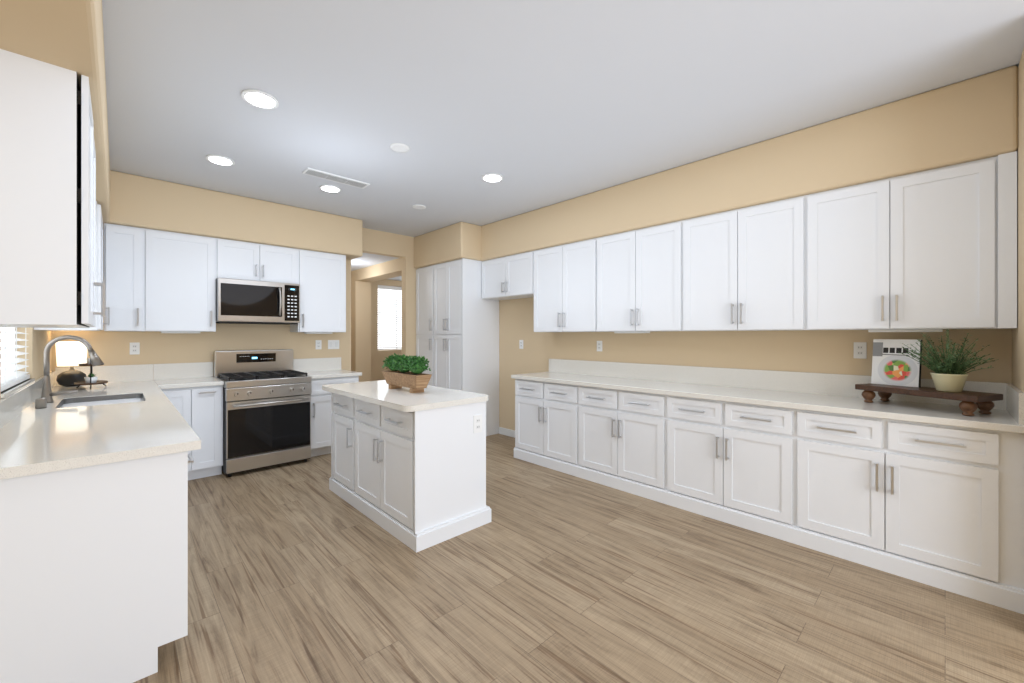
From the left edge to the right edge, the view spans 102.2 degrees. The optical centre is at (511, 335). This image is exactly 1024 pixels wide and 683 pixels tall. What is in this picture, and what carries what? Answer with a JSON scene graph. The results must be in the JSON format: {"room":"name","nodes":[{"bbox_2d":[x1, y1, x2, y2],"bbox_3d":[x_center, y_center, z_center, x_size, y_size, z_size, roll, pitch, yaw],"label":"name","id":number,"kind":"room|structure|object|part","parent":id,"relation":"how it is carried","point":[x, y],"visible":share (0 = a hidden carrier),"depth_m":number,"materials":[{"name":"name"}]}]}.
{"room":"kitchen","nodes":[
{"label":"kitchen","id":0,"kind":"room"},
{"bbox_2d":[0,327,51,398],"bbox_3d":[-1.106,-0.050,0.479,0.100,2.800,8.820,0,0,-44],"label":"wall","id":1,"kind":"structure","parent":0,"point":[38,341],"depth_m":2.83,"materials":[{"name":"beige paint"}]},
{"bbox_2d":[1,327,34,397],"bbox_3d":[-2.935,-0.280,2.362,0.172,1.740,1.630,0,0,-44],"label":"window","id":2,"kind":"structure","parent":1,"relation":"in","point":[10,391],"depth_m":2.69,"materials":[{"name":"white paint"}]},
{"bbox_2d":[1,327,29,391],"bbox_3d":[-2.906,-0.282,2.390,0.060,1.135,1.020,0,0,-44],"label":"window blinds","id":3,"kind":"object","parent":2,"relation":"attached to","point":[11,379],"visible":0.33,"depth_m":2.41,"materials":[{"name":"white paint"}]},
{"bbox_2d":[0,372,55,427],"bbox_3d":[-2.896,0.373,2.446,0.020,0.124,3.258,0,0,-44],"label":"backsplash","id":4,"kind":"structure","parent":1,"relation":"attached to","point":[11,406],"depth_m":2.33,"materials":[{"name":"white stone"}]},
{"bbox_2d":[0,49,104,327],"bbox_3d":[-2.041,-0.529,1.806,0.375,0.978,0.930,0,0,-44],"label":"upper cabinet","id":5,"kind":"object","parent":1,"relation":"attached to","point":[47,212],"visible":1,"depth_m":1.50,"materials":[{"name":"white paint"}]},
{"bbox_2d":[34,201,109,330],"bbox_3d":[-3.404,-0.514,3.228,0.364,0.948,0.770,0,0,-44],"label":"upper cabinet","id":6,"kind":"object","parent":1,"relation":"attached to","point":[99,261],"visible":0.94,"depth_m":3.05,"materials":[{"name":"white paint"}]},
{"bbox_2d":[52,228,416,376],"bbox_3d":[-1.749,-0.050,5.877,6.620,2.800,0.120,0,0,-44],"label":"wall","id":7,"kind":"structure","parent":0,"point":[110,348],"depth_m":4.69,"materials":[{"name":"beige paint"}]},
{"bbox_2d":[56,364,151,383],"bbox_3d":[-3.772,0.358,3.848,0.648,0.154,0.020,0,0,-44],"label":"backsplash","id":8,"kind":"structure","parent":7,"relation":"attached to","point":[142,371],"depth_m":3.90,"materials":[{"name":"white stone"}]},
{"bbox_2d":[104,223,155,331],"bbox_3d":[-3.558,-0.514,3.841,0.331,0.948,0.325,0,0,-44],"label":"upper cabinet","id":9,"kind":"object","parent":7,"relation":"attached to","point":[129,252],"depth_m":3.73,"materials":[{"name":"white paint"}]},
{"bbox_2d":[130,342,139,354],"bbox_3d":[-3.640,0.125,3.984,0.072,0.116,0.007,0,0,-44],"label":"outlet","id":10,"kind":"object","parent":7,"relation":"attached to","point":[134,347],"depth_m":3.98,"materials":[{"name":"white plastic"}]},
{"bbox_2d":[156,230,219,332],"bbox_3d":[-3.317,-0.514,4.071,0.612,0.948,0.325,0,0,-44],"label":"upper cabinet","id":11,"kind":"object","parent":7,"relation":"attached to","point":[160,281],"depth_m":4.01,"materials":[{"name":"white paint"}]},
{"bbox_2d":[153,357,340,380],"bbox_3d":[-2.873,0.358,4.706,1.833,0.154,0.019,0,0,-44],"label":"backsplash","id":12,"kind":"structure","parent":7,"relation":"attached to","point":[197,369],"depth_m":4.33,"materials":[{"name":"white stone"}]},
{"bbox_2d":[220,239,299,283],"bbox_3d":[-2.817,-0.784,4.548,0.770,0.408,0.325,0,0,-44],"label":"upper cabinet","id":13,"kind":"object","parent":7,"relation":"attached to","point":[241,260],"depth_m":4.42,"materials":[{"name":"white paint"}]},
{"bbox_2d":[216,278,299,324],"bbox_3d":[-2.769,-0.353,4.498,0.760,0.447,0.464,0,0,-44],"label":"over-the-range microwave","id":14,"kind":"object","parent":13,"relation":"attached to","point":[239,301],"visible":0.98,"depth_m":4.35,"materials":[{"name":"silver metal"}]},
{"bbox_2d":[290,249,345,333],"bbox_3d":[-2.341,-0.514,5.002,0.545,0.948,0.325,0,0,-44],"label":"upper cabinet","id":15,"kind":"object","parent":7,"relation":"attached to","point":[322,274],"depth_m":4.88,"materials":[{"name":"white paint"}]},
{"bbox_2d":[315,340,321,348],"bbox_3d":[-2.414,0.115,5.154,0.072,0.116,0.007,0,0,-44],"label":"outlet","id":16,"kind":"object","parent":7,"relation":"attached to","point":[318,343],"depth_m":5.15,"materials":[{"name":"white plastic"}]},
{"bbox_2d":[328,340,338,348],"bbox_3d":[-2.280,0.115,5.282,0.142,0.116,0.008,0,0,-44],"label":"outlet","id":17,"kind":"object","parent":7,"relation":"attached to","point":[332,344],"depth_m":5.28,"materials":[{"name":"white plastic"}]},
{"bbox_2d":[351,258,401,381],"bbox_3d":[-2.337,0.100,7.037,0.290,2.500,2.370,0,0,-44],"label":"wall","id":18,"kind":"structure","parent":0,"point":[368,358],"depth_m":6.86,"materials":[{"name":"beige paint"}]},
{"bbox_2d":[378,289,401,348],"bbox_3d":[-2.476,-0.350,8.755,1.300,1.800,0.030,0,0,-44],"label":"window","id":19,"kind":"structure","parent":18,"relation":"in","point":[389,320],"depth_m":8.65,"materials":[{"name":"glass"}]},
{"bbox_2d":[378,285,401,349],"bbox_3d":[-2.420,-0.365,8.688,0.900,1.330,0.075,0,0,-44],"label":"window blinds","id":20,"kind":"object","parent":19,"relation":"attached to","point":[398,291],"visible":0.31,"depth_m":8.57,"materials":[{"name":"white paint"}]},
{"bbox_2d":[351,253,401,280],"bbox_3d":[-1.733,-1.200,7.758,4.000,0.100,2.579,0,0,-44],"label":"ceiling","id":21,"kind":"structure","parent":0,"point":[364,260],"depth_m":6.41,"materials":[{"name":"white paint"}]},
{"bbox_2d":[0,0,1017,268],"bbox_3d":[0.502,-1.220,1.930,4.230,0.460,8.700,0,0,-44],"label":"soffit","id":22,"kind":"structure","parent":0,"point":[964,120],"depth_m":3.08,"materials":[{"name":"beige paint"}]},
{"bbox_2d":[102,0,1023,236],"bbox_3d":[0.495,-1.500,1.937,4.430,0.100,8.920,0,0,-44],"label":"ceiling","id":23,"kind":"structure","parent":0,"point":[537,104],"depth_m":2.38,"materials":[{"name":"white paint"}]},
{"bbox_2d":[206,154,234,165],"bbox_3d":[-2.402,-1.443,3.403,0.196,0.012,0.196,0,0,-44],"label":"recessed light","id":24,"kind":"object","parent":23,"relation":"in","point":[220,160],"visible":1,"depth_m":3.39,"materials":[{"name":"white paint"}]},
{"bbox_2d":[241,89,278,108],"bbox_3d":[-1.538,-1.443,2.526,0.196,0.012,0.196,0,0,-44],"label":"recessed light","id":25,"kind":"object","parent":23,"relation":"in","point":[260,99],"visible":0.92,"depth_m":2.51,"materials":[{"name":"white paint"}]},
{"bbox_2d":[319,185,340,192],"bbox_3d":[-1.785,-1.443,4.060,0.196,0.012,0.196,0,0,-44],"label":"recessed light","id":26,"kind":"object","parent":23,"relation":"in","point":[331,188],"visible":0.96,"depth_m":4.03,"materials":[{"name":"white paint"}]},
{"bbox_2d":[302,168,369,188],"bbox_3d":[-1.607,-1.441,3.801,0.560,0.016,0.150,0,0,-44],"label":"ceiling vent","id":27,"kind":"object","parent":23,"relation":"in","point":[333,177],"visible":0.98,"depth_m":3.77,"materials":[{"name":"white metal"}]},
{"bbox_2d":[390,143,409,152],"bbox_3d":[-0.865,-1.444,3.182,0.150,0.009,0.150,0,0,-44],"label":"ceiling speaker","id":28,"kind":"object","parent":23,"relation":"attached to","point":[400,147],"visible":0.98,"depth_m":3.18,"materials":[{"name":"white paint"}]},
{"bbox_2d":[412,205,425,208],"bbox_3d":[-1.043,-1.444,4.644,0.150,0.009,0.150,0,0,-44],"label":"ceiling speaker","id":29,"kind":"object","parent":23,"relation":"attached to","point":[419,206],"visible":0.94,"depth_m":4.63,"materials":[{"name":"white paint"}]},
{"bbox_2d":[482,173,502,181],"bbox_3d":[-0.179,-1.443,3.781,0.196,0.012,0.196,0,0,-44],"label":"recessed light","id":30,"kind":"object","parent":23,"relation":"in","point":[491,177],"visible":1,"depth_m":3.75,"materials":[{"name":"white paint"}]},
{"bbox_2d":[133,434,1023,682],"bbox_3d":[0.368,1.375,3.599,6.900,0.050,11.700,0,0,-44],"label":"floor","id":31,"kind":"structure","parent":0,"point":[300,571],"depth_m":2.10,"materials":[{"name":"brown wood"}]},
{"bbox_2d":[0,452,191,682],"bbox_3d":[-1.769,0.911,1.704,0.628,0.876,0.547,0,0,-44],"label":"base cabinet","id":32,"kind":"object","parent":31,"relation":"on","point":[94,534],"depth_m":1.53,"materials":[{"name":"white paint"}]},
{"bbox_2d":[0,380,200,479],"bbox_3d":[-2.662,0.423,2.670,0.668,0.100,3.258,0,0,-44],"label":"countertop","id":33,"kind":"structure","parent":32,"relation":"on","point":[45,437],"depth_m":1.84,"materials":[{"name":"white stone"}]},
{"bbox_3d":[-2.824,0.404,2.475,0.046,0.062,0.045,0,0,-44],"label":"air gap cap","id":34,"kind":"part","parent":33,"relation":"part of","materials":[{"name":"silver metal"}]},
{"bbox_2d":[55,341,86,385],"bbox_3d":[-3.812,0.243,3.578,0.194,0.384,0.194,0,0,-44],"label":"table lamp","id":35,"kind":"object","parent":33,"relation":"on","point":[71,354],"visible":0.88,"depth_m":3.52,"materials":[{"name":"white fabric"}]},
{"bbox_2d":[41,335,103,402],"bbox_3d":[-2.910,0.216,2.737,0.303,0.437,0.060,0,0,-29],"label":"gooseneck faucet","id":36,"kind":"object","parent":33,"relation":"on","point":[48,394],"visible":0.96,"depth_m":2.68,"materials":[{"name":"silver metal"}]},
{"bbox_2d":[74,359,107,389],"bbox_3d":[-3.470,0.263,3.407,0.200,0.340,0.278,0,0,-44],"label":"tray stand","id":37,"kind":"object","parent":33,"relation":"on","point":[103,382],"visible":0.67,"depth_m":3.34,"materials":[{"name":"brown wood"}]},
{"bbox_2d":[84,373,97,382],"bbox_3d":[-3.439,0.348,3.375,0.080,0.082,0.079,0,0,-44],"label":"succulent","id":38,"kind":"object","parent":37,"relation":"on","point":[93,379],"depth_m":3.36,"materials":[{"name":"ceramic"}]},
{"bbox_2d":[56,392,143,407],"bbox_3d":[-2.777,0.542,2.810,0.406,0.208,0.576,0,0,-44],"label":"sink","id":39,"kind":"object","parent":33,"relation":"in","point":[121,397],"depth_m":2.97,"materials":[{"name":"silver metal"}]},
{"bbox_2d":[161,389,200,479],"bbox_3d":[-3.233,0.911,3.941,0.331,0.876,0.628,0,0,-44],"label":"base cabinet","id":40,"kind":"object","parent":31,"relation":"on","point":[193,392],"depth_m":3.80,"materials":[{"name":"white paint"}]},
{"bbox_2d":[201,385,222,477],"bbox_3d":[-3.090,0.911,4.078,0.304,0.876,0.628,0,0,-44],"label":"base cabinet","id":41,"kind":"object","parent":31,"relation":"on","point":[211,395],"depth_m":3.90,"materials":[{"name":"white paint"}]},
{"bbox_2d":[155,377,223,388],"bbox_3d":[-3.146,0.455,4.012,0.480,0.038,0.647,0,0,-44],"label":"countertop","id":42,"kind":"structure","parent":41,"relation":"on","point":[166,382],"depth_m":3.88,"materials":[{"name":"white stone"}]},
{"bbox_2d":[214,349,311,476],"bbox_3d":[-2.634,0.755,4.377,0.760,1.190,0.770,0,0,-44],"label":"gas range","id":43,"kind":"object","parent":31,"relation":"on","point":[266,408],"visible":1,"depth_m":4.18,"materials":[{"name":"silver metal"}]},
{"bbox_2d":[310,377,358,456],"bbox_3d":[-2.220,0.911,4.907,0.560,0.876,0.628,0,0,-44],"label":"base cabinet","id":44,"kind":"object","parent":31,"relation":"on","point":[320,399],"depth_m":4.59,"materials":[{"name":"white paint"}]},
{"bbox_2d":[304,369,360,380],"bbox_3d":[-2.205,0.455,4.908,0.587,0.038,0.647,0,0,-44],"label":"countertop","id":45,"kind":"structure","parent":44,"relation":"on","point":[314,373],"depth_m":4.81,"materials":[{"name":"white stone"}]},
{"bbox_2d":[329,392,490,552],"bbox_3d":[-0.890,0.912,3.301,0.646,0.876,1.467,0,0,-44],"label":"kitchen island","id":46,"kind":"object","parent":31,"relation":"on","point":[408,468],"depth_m":2.84,"materials":[{"name":"white paint"}]},
{"bbox_2d":[322,380,487,411],"bbox_3d":[-0.916,0.455,3.319,0.684,0.037,1.510,0,0,-44],"label":"island countertop","id":47,"kind":"structure","parent":46,"relation":"on","point":[374,392],"depth_m":3.05,"materials":[{"name":"white stone"}]},
{"bbox_2d":[382,370,431,392],"bbox_3d":[-0.845,0.365,3.284,0.136,0.140,0.550,0,0,-44],"label":"planter","id":48,"kind":"object","parent":47,"relation":"on","point":[415,383],"visible":0.94,"depth_m":3.18,"materials":[{"name":"brown wood"}]},
{"bbox_2d":[381,353,430,373],"bbox_3d":[-0.846,0.218,3.281,0.219,0.156,0.581,0,0,-44],"label":"plants","id":49,"kind":"object","parent":48,"relation":"in","point":[416,364],"visible":1,"depth_m":3.20,"materials":[{"name":"green plant"}]},
{"bbox_2d":[416,258,498,435],"bbox_3d":[-0.814,0.181,5.888,0.667,2.338,1.150,0,0,-44],"label":"pantry","id":50,"kind":"object","parent":31,"relation":"on","point":[457,330],"visible":0.85,"depth_m":5.53,"materials":[{"name":"white paint"}]},
{"bbox_2d":[514,379,582,478],"bbox_3d":[0.579,0.911,4.456,0.627,0.876,0.948,0,0,-44],"label":"base cabinet","id":51,"kind":"object","parent":31,"relation":"on","point":[548,416],"depth_m":4.21,"materials":[{"name":"white paint"}]},
{"bbox_2d":[583,387,674,506],"bbox_3d":[1.157,0.911,3.850,0.627,0.876,1.022,0,0,-44],"label":"base cabinet","id":52,"kind":"object","parent":31,"relation":"on","point":[629,436],"depth_m":3.54,"materials":[{"name":"white paint"}]},
{"bbox_2d":[675,395,810,548],"bbox_3d":[1.761,0.911,3.216,0.627,0.876,1.021,0,0,-44],"label":"base cabinet","id":53,"kind":"object","parent":31,"relation":"on","point":[742,465],"depth_m":2.89,"materials":[{"name":"white paint"}]},
{"bbox_2d":[811,411,1023,613],"bbox_3d":[2.363,0.911,2.585,0.627,0.876,1.016,0,0,-44],"label":"base cabinet","id":54,"kind":"object","parent":31,"relation":"on","point":[926,490],"depth_m":2.25,"materials":[{"name":"white paint"}]},
{"bbox_2d":[511,371,1023,434],"bbox_3d":[1.465,0.455,3.508,0.653,0.038,3.593,0,0,-44],"label":"countertop","id":55,"kind":"structure","parent":54,"relation":"on","point":[941,414],"depth_m":2.77,"materials":[{"name":"white stone"}]},
{"bbox_2d":[855,329,1002,415],"bbox_3d":[2.475,0.199,2.485,0.374,0.473,0.591,0,0,-20],"label":"countertop decor set","id":56,"kind":"object","parent":55,"relation":"on","point":[897,364],"visible":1,"depth_m":2.44,"materials":[{"name":"wood"}]},
{"bbox_2d":[897,329,998,392],"bbox_3d":[2.488,0.141,2.369,0.378,0.358,0.407,0,0,-44],"label":"herb pot","id":57,"kind":"object","parent":56,"relation":"on","point":[947,378],"depth_m":2.38,"materials":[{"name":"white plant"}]},
{"bbox_2d":[499,297,1011,429],"bbox_3d":[2.069,-0.050,3.424,0.100,2.800,8.700,0,0,-44],"label":"wall","id":58,"kind":"structure","parent":0,"point":[822,351],"depth_m":3.61,"materials":[{"name":"beige paint"}]},
{"bbox_2d":[482,252,525,299],"bbox_3d":[0.035,-0.736,5.246,0.325,0.503,0.944,0,0,-44],"label":"upper cabinet","id":59,"kind":"object","parent":58,"relation":"attached to","point":[503,278],"depth_m":5.14,"materials":[{"name":"white paint"}]},
{"bbox_2d":[499,427,514,437],"bbox_3d":[-0.878,1.305,5.173,1.749,0.090,2.099,0,0,-44],"label":"baseboard","id":60,"kind":"structure","parent":58,"relation":"attached to","point":[507,432],"depth_m":5.56,"materials":[{"name":"white paint"}]},
{"bbox_2d":[519,340,522,348],"bbox_3d":[0.121,0.115,5.386,0.007,0.116,0.072,0,0,-44],"label":"outlet","id":61,"kind":"object","parent":58,"relation":"attached to","point":[520,341],"depth_m":5.39,"materials":[{"name":"white paint"}]},
{"bbox_2d":[526,237,601,331],"bbox_3d":[0.663,-0.514,4.587,0.325,0.948,1.013,0,0,-44],"label":"upper cabinet","id":62,"kind":"object","parent":58,"relation":"attached to","point":[564,282],"depth_m":4.43,"materials":[{"name":"white paint"}]},
{"bbox_2d":[597,341,601,350],"bbox_3d":[0.955,0.115,4.512,0.007,0.116,0.072,0,0,-44],"label":"outlet","id":63,"kind":"object","parent":58,"relation":"attached to","point":[599,343],"depth_m":4.51,"materials":[{"name":"white paint"}]},
{"bbox_2d":[602,219,689,332],"bbox_3d":[1.267,-0.514,3.954,0.325,0.948,1.013,0,0,-44],"label":"upper cabinet","id":64,"kind":"object","parent":58,"relation":"attached to","point":[646,271],"depth_m":3.76,"materials":[{"name":"white paint"}]},
{"bbox_2d":[690,193,817,330],"bbox_3d":[1.870,-0.514,3.321,0.325,0.948,1.013,0,0,-44],"label":"upper cabinet","id":65,"kind":"object","parent":58,"relation":"attached to","point":[753,268],"depth_m":3.12,"materials":[{"name":"white paint"}]},
{"bbox_2d":[549,359,1006,406],"bbox_3d":[1.694,0.358,3.727,0.020,0.154,3.593,0,0,-44],"label":"backsplash","id":66,"kind":"structure","parent":58,"relation":"attached to","point":[817,383],"depth_m":3.39,"materials":[{"name":"white stone"}]},
{"bbox_2d":[854,342,866,358],"bbox_3d":[2.467,0.105,2.927,0.007,0.116,0.072,0,0,-44],"label":"outlet","id":67,"kind":"object","parent":58,"relation":"attached to","point":[860,350],"depth_m":2.92,"materials":[{"name":"white paint"}]},
{"bbox_2d":[818,151,1016,330],"bbox_3d":[2.474,-0.514,2.688,0.325,0.948,1.012,0,0,-44],"label":"upper cabinet","id":68,"kind":"object","parent":58,"relation":"attached to","point":[933,250],"depth_m":2.47,"materials":[{"name":"white paint"}]},
{"bbox_2d":[1012,48,1023,391],"bbox_3d":[2.667,-0.050,2.101,0.860,2.800,0.100,0,0,-44],"label":"wall","id":69,"kind":"structure","parent":0,"point":[1018,357],"depth_m":2.14,"materials":[{"name":"beige paint"}]},
{"bbox_2d":[1007,383,1023,422],"bbox_3d":[2.700,0.358,2.217,0.607,0.154,0.020,0,0,-44],"label":"backsplash","id":70,"kind":"structure","parent":69,"relation":"attached to","point":[1015,398],"depth_m":2.11,"materials":[{"name":"white stone"}]}
]}

